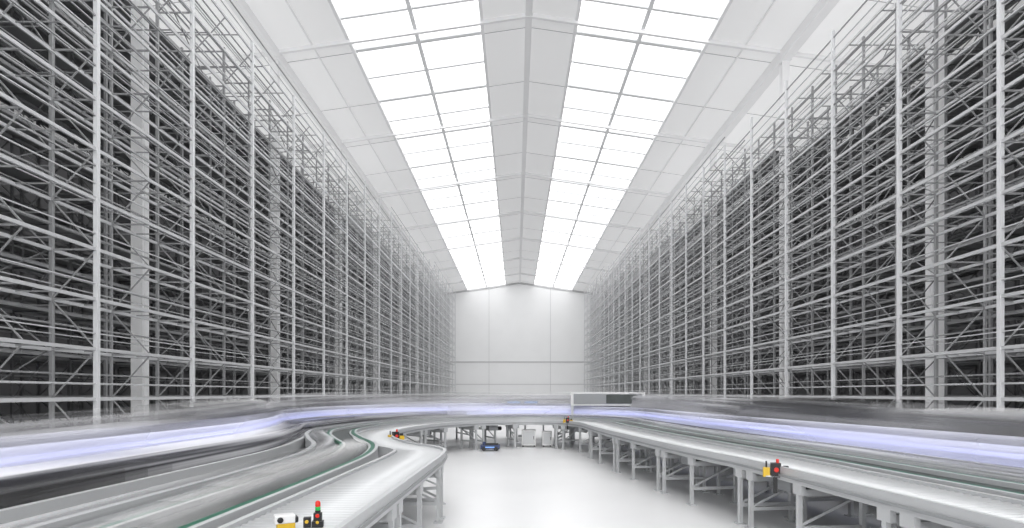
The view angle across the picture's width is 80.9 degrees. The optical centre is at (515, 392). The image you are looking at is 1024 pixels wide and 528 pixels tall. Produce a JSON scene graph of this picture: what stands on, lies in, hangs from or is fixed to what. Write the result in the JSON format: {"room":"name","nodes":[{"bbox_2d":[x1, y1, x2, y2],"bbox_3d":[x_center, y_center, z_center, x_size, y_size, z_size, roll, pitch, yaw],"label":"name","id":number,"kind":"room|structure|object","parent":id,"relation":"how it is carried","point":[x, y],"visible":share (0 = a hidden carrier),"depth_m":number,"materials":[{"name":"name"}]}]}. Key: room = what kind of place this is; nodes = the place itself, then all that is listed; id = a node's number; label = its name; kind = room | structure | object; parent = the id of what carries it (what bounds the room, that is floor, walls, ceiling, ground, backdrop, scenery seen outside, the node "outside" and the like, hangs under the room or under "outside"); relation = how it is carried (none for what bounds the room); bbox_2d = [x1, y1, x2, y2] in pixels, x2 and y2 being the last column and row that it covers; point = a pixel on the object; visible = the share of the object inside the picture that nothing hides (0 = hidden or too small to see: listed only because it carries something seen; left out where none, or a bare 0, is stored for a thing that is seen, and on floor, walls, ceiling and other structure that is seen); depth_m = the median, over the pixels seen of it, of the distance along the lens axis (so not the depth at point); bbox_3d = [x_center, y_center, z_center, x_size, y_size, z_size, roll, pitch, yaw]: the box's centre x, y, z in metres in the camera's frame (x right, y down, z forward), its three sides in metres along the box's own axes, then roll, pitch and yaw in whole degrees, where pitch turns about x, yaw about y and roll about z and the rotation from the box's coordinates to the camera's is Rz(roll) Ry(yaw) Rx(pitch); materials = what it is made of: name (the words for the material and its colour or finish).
{"room":"distribution center","nodes":[
{"label":"distribution center","id":0,"kind":"room"},
{"bbox_2d":[0,138,345,421],"bbox_3d":[-34.150,-11.100,53.000,0.300,26.000,134.000,0,0,0],"label":"wall","id":1,"kind":"structure","parent":0,"point":[30,407],"depth_m":48.17,"materials":[{"name":"grey"}]},
{"bbox_2d":[0,0,1023,304],"bbox_3d":[0.750,-19.788,53.000,69.500,5.324,134.000,0,0,0],"label":"ceiling","id":2,"kind":"structure","parent":0,"point":[550,50],"depth_m":41.38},
{"bbox_2d":[333,0,504,288],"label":"window","id":3,"kind":"structure","parent":2,"relation":"attached to","point":[465,49],"depth_m":44.13,"materials":[{"name":"white glass"}]},
{"bbox_2d":[0,0,961,290],"bbox_3d":[0.750,-19.658,52.920,69.504,5.103,134.160,0,0,0],"label":"trim","id":4,"kind":"structure","parent":2,"relation":"attached to","point":[650,7],"depth_m":45.76,"materials":[{"name":"white metal"}]},
{"bbox_2d":[122,0,924,298],"bbox_3d":[0.750,-19.543,53.000,69.532,5.291,134.000,0,0,0],"label":"roof beams","id":5,"kind":"structure","parent":2,"relation":"attached to","point":[819,12],"depth_m":41.97,"materials":[{"name":"white metal"}]},
{"bbox_2d":[535,0,726,288],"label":"window","id":6,"kind":"structure","parent":2,"relation":"attached to","point":[588,49],"depth_m":44.14,"materials":[{"name":"white glass"}]},
{"bbox_2d":[0,403,1023,527],"bbox_3d":[0.750,2.050,53.000,69.500,0.300,134.000,0,0,0],"label":"floor","id":7,"kind":"structure","parent":0,"point":[528,486],"depth_m":11.34,"materials":[{"name":"white concrete"}]},
{"bbox_2d":[131,0,148,440],"bbox_3d":[-14.100,-8.741,22.500,0.700,21.282,0.700,0,0,0],"label":"steel column","id":8,"kind":"structure","parent":7,"relation":"on","point":[140,327],"depth_m":22.30,"materials":[{"name":"white metal"}]},
{"bbox_2d":[0,0,455,456],"bbox_3d":[-16.292,-8.775,53.350,9.505,21.350,122.620,0,0,0],"label":"storage rack","id":9,"kind":"object","parent":7,"relation":"on","point":[65,65],"visible":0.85,"depth_m":24.58,"materials":[{"name":"white metal"}]},
{"bbox_2d":[268,59,281,420],"bbox_3d":[-14.100,-8.741,35.100,0.700,21.282,0.700,0,0,0],"label":"steel column","id":10,"kind":"structure","parent":7,"relation":"on","point":[276,374],"depth_m":34.90,"materials":[{"name":"white metal"}]},
{"bbox_2d":[334,148,342,405],"bbox_3d":[-14.100,-8.741,47.700,0.700,21.282,0.700,0,0,0],"label":"steel column","id":11,"kind":"structure","parent":7,"relation":"on","point":[337,151],"depth_m":47.50,"materials":[{"name":"white metal"}]},
{"bbox_2d":[372,199,377,404],"bbox_3d":[-14.100,-8.741,60.300,0.700,21.282,0.700,0,0,0],"label":"steel column","id":12,"kind":"structure","parent":7,"relation":"on","point":[374,201],"depth_m":60.09,"materials":[{"name":"white metal"}]},
{"bbox_2d":[397,233,402,403],"bbox_3d":[-14.100,-8.741,72.900,0.700,21.282,0.700,0,0,0],"label":"steel column","id":13,"kind":"structure","parent":7,"relation":"on","point":[399,235],"depth_m":72.70,"materials":[{"name":"white metal"}]},
{"bbox_2d":[415,257,418,403],"bbox_3d":[-14.100,-8.741,85.500,0.700,21.282,0.700,0,0,0],"label":"steel column","id":14,"kind":"structure","parent":7,"relation":"on","point":[415,257],"depth_m":85.31,"materials":[{"name":"white metal"}]},
{"bbox_2d":[428,274,431,399],"bbox_3d":[-14.100,-8.741,98.100,0.700,21.282,0.700,0,0,0],"label":"steel column","id":15,"kind":"structure","parent":7,"relation":"on","point":[431,274],"depth_m":97.90,"materials":[{"name":"white metal"}]},
{"bbox_2d":[439,288,439,400],"bbox_3d":[-14.100,-8.741,110.700,0.700,21.282,0.700,0,0,0],"label":"steel column","id":16,"kind":"structure","parent":7,"relation":"on","point":[439,288],"depth_m":110.50,"materials":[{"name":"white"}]},
{"bbox_2d":[480,442,499,450],"bbox_3d":[-0.850,1.754,19.800,0.620,0.288,0.500,0,0,0],"label":"robot","id":17,"kind":"object","parent":7,"relation":"on","point":[484,446],"visible":1,"depth_m":19.58,"materials":[{"name":"blue plastic"}]},
{"bbox_2d":[0,418,1023,527],"bbox_3d":[0.546,1.400,12.967,15.301,1.000,24.935,0,0,0],"label":"conveyor","id":18,"kind":"object","parent":7,"relation":"on","point":[20,514],"visible":0.12,"depth_m":6.42,"materials":[{"name":"silver metal"}]},
{"bbox_2d":[0,403,1023,505],"bbox_3d":[0.511,0.481,12.923,15.062,1.019,24.847,0,0,0],"label":"conveyor belt","id":19,"kind":"object","parent":18,"relation":"on","point":[85,460],"visible":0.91,"depth_m":9.08,"materials":[{"name":"grey metal"}]},
{"bbox_2d":[22,416,1023,527],"bbox_3d":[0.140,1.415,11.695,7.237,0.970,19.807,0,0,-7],"label":"conveyor","id":20,"kind":"object","parent":7,"relation":"on","point":[377,490],"visible":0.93,"depth_m":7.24,"materials":[{"name":"silver metal"}]},
{"bbox_2d":[273,512,298,527],"bbox_3d":[-1.613,0.905,4.212,0.157,0.106,0.115,0,0,-29],"label":"barcode scanner","id":21,"kind":"object","parent":20,"relation":"on","point":[283,520],"visible":1,"depth_m":4.18,"materials":[{"name":"white plastic"}]},
{"bbox_2d":[303,500,323,527],"bbox_3d":[-1.448,0.864,4.291,0.137,0.188,0.065,0,0,-11],"label":"station","id":22,"kind":"object","parent":20,"relation":"on","point":[317,521],"visible":1,"depth_m":4.27,"materials":[{"name":"black plastic"}]},
{"bbox_2d":[388,429,406,440],"bbox_3d":[-2.604,1.039,13.197,0.407,0.484,0.160,0,0,-29],"label":"station","id":23,"kind":"object","parent":20,"relation":"attached to","point":[395,434],"visible":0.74,"depth_m":13.18,"materials":[{"name":"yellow plastic"}]},
{"bbox_2d":[563,416,572,428],"bbox_3d":[1.755,0.990,19.977,0.370,0.440,0.145,0,0,0],"label":"station","id":24,"kind":"object","parent":20,"relation":"attached to","point":[568,419],"visible":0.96,"depth_m":19.96,"materials":[{"name":"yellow plastic"}]},
{"bbox_2d":[763,459,788,492],"bbox_3d":[3.337,1.060,7.618,0.370,0.440,0.145,0,0,17],"label":"station","id":25,"kind":"object","parent":20,"relation":"attached to","point":[773,470],"visible":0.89,"depth_m":7.64,"materials":[{"name":"black plastic"}]},
{"bbox_2d":[506,401,543,436],"bbox_3d":[0.400,1.115,26.300,1.700,1.570,0.500,0,0,0],"label":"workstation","id":26,"kind":"object","parent":7,"relation":"on","point":[508,402],"visible":0.23,"depth_m":26.27,"materials":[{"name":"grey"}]},
{"bbox_2d":[522,429,535,446],"bbox_3d":[0.450,1.600,21.335,0.500,0.600,0.430,0,0,0],"label":"base cabinet","id":27,"kind":"object","parent":7,"relation":"on","point":[528,435],"visible":1,"depth_m":21.14,"materials":[{"name":"white metal"}]},
{"bbox_2d":[542,431,551,446],"bbox_3d":[1.100,1.625,21.335,0.350,0.550,0.430,0,0,0],"label":"base cabinet","id":28,"kind":"object","parent":7,"relation":"on","point":[546,435],"visible":1,"depth_m":21.14,"materials":[{"name":"white metal"}]},
{"bbox_2d":[601,293,601,390],"bbox_3d":[15.700,-8.734,110.700,0.700,21.267,0.700,0,0,0],"label":"steel column","id":29,"kind":"structure","parent":7,"relation":"on","point":[601,293],"depth_m":110.50,"materials":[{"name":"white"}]},
{"bbox_2d":[571,392,644,443],"bbox_3d":[3.447,0.935,22.578,2.700,1.930,1.045,0,0,9],"label":"tunnel","id":30,"kind":"object","parent":7,"relation":"on","point":[577,398],"visible":0.78,"depth_m":22.10,"materials":[{"name":"white metal"}]},
{"bbox_2d":[611,275,611,390],"bbox_3d":[15.700,-8.734,98.100,0.700,21.267,0.700,0,0,0],"label":"steel column","id":31,"kind":"structure","parent":7,"relation":"on","point":[611,275],"depth_m":97.90,"materials":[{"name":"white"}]},
{"bbox_2d":[624,257,627,391],"bbox_3d":[15.700,-8.734,85.500,0.700,21.267,0.700,0,0,0],"label":"steel column","id":32,"kind":"structure","parent":7,"relation":"on","point":[624,257],"depth_m":85.31,"materials":[{"name":"white metal"}]},
{"bbox_2d":[642,233,647,405],"bbox_3d":[15.700,-8.734,72.900,0.700,21.267,0.700,0,0,0],"label":"steel column","id":33,"kind":"structure","parent":7,"relation":"on","point":[643,234],"depth_m":72.70,"materials":[{"name":"white metal"}]},
{"bbox_2d":[668,199,675,410],"bbox_3d":[15.700,-8.734,60.300,0.700,21.267,0.700,0,0,0],"label":"steel column","id":34,"kind":"structure","parent":7,"relation":"on","point":[670,199],"depth_m":60.09,"materials":[{"name":"white metal"}]},
{"bbox_2d":[708,148,718,411],"bbox_3d":[15.700,-8.734,47.700,0.700,21.267,0.700,0,0,0],"label":"steel column","id":35,"kind":"structure","parent":7,"relation":"on","point":[714,342],"depth_m":47.50,"materials":[{"name":"white metal"}]},
{"bbox_2d":[777,59,791,424],"bbox_3d":[15.700,-8.734,35.100,0.700,21.267,0.700,0,0,0],"label":"steel column","id":36,"kind":"structure","parent":7,"relation":"on","point":[784,64],"depth_m":34.90,"materials":[{"name":"white metal"}]},
{"bbox_2d":[584,0,1023,444],"bbox_3d":[17.692,-8.675,54.350,9.505,21.150,119.120,0,0,0],"label":"storage rack","id":37,"kind":"object","parent":7,"relation":"on","point":[983,86],"visible":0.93,"depth_m":26.69,"materials":[{"name":"white metal"}]},
{"bbox_2d":[925,0,943,437],"bbox_3d":[15.700,-8.734,22.500,0.700,21.267,0.700,0,0,0],"label":"steel column","id":38,"kind":"structure","parent":7,"relation":"on","point":[929,331],"depth_m":22.30,"materials":[{"name":"white metal"}]},
{"bbox_2d":[349,282,691,402],"bbox_3d":[0.750,-11.100,120.150,69.500,26.000,0.300,0,0,0],"label":"wall","id":39,"kind":"structure","parent":0,"point":[512,322],"depth_m":120.01,"materials":[{"name":"white paint"}]},
{"bbox_2d":[447,282,591,402],"bbox_3d":[0.750,-10.099,119.900,29.543,23.998,0.200,0,0,0],"label":"trim","id":40,"kind":"structure","parent":39,"relation":"attached to","point":[550,287],"depth_m":119.98,"materials":[{"name":"grey metal"}]},
{"bbox_2d":[695,160,1023,419],"bbox_3d":[35.650,-11.100,53.000,0.300,26.000,134.000,0,0,0],"label":"wall","id":41,"kind":"structure","parent":0,"point":[959,389],"depth_m":53.05,"materials":[{"name":"grey metal"}]}
]}

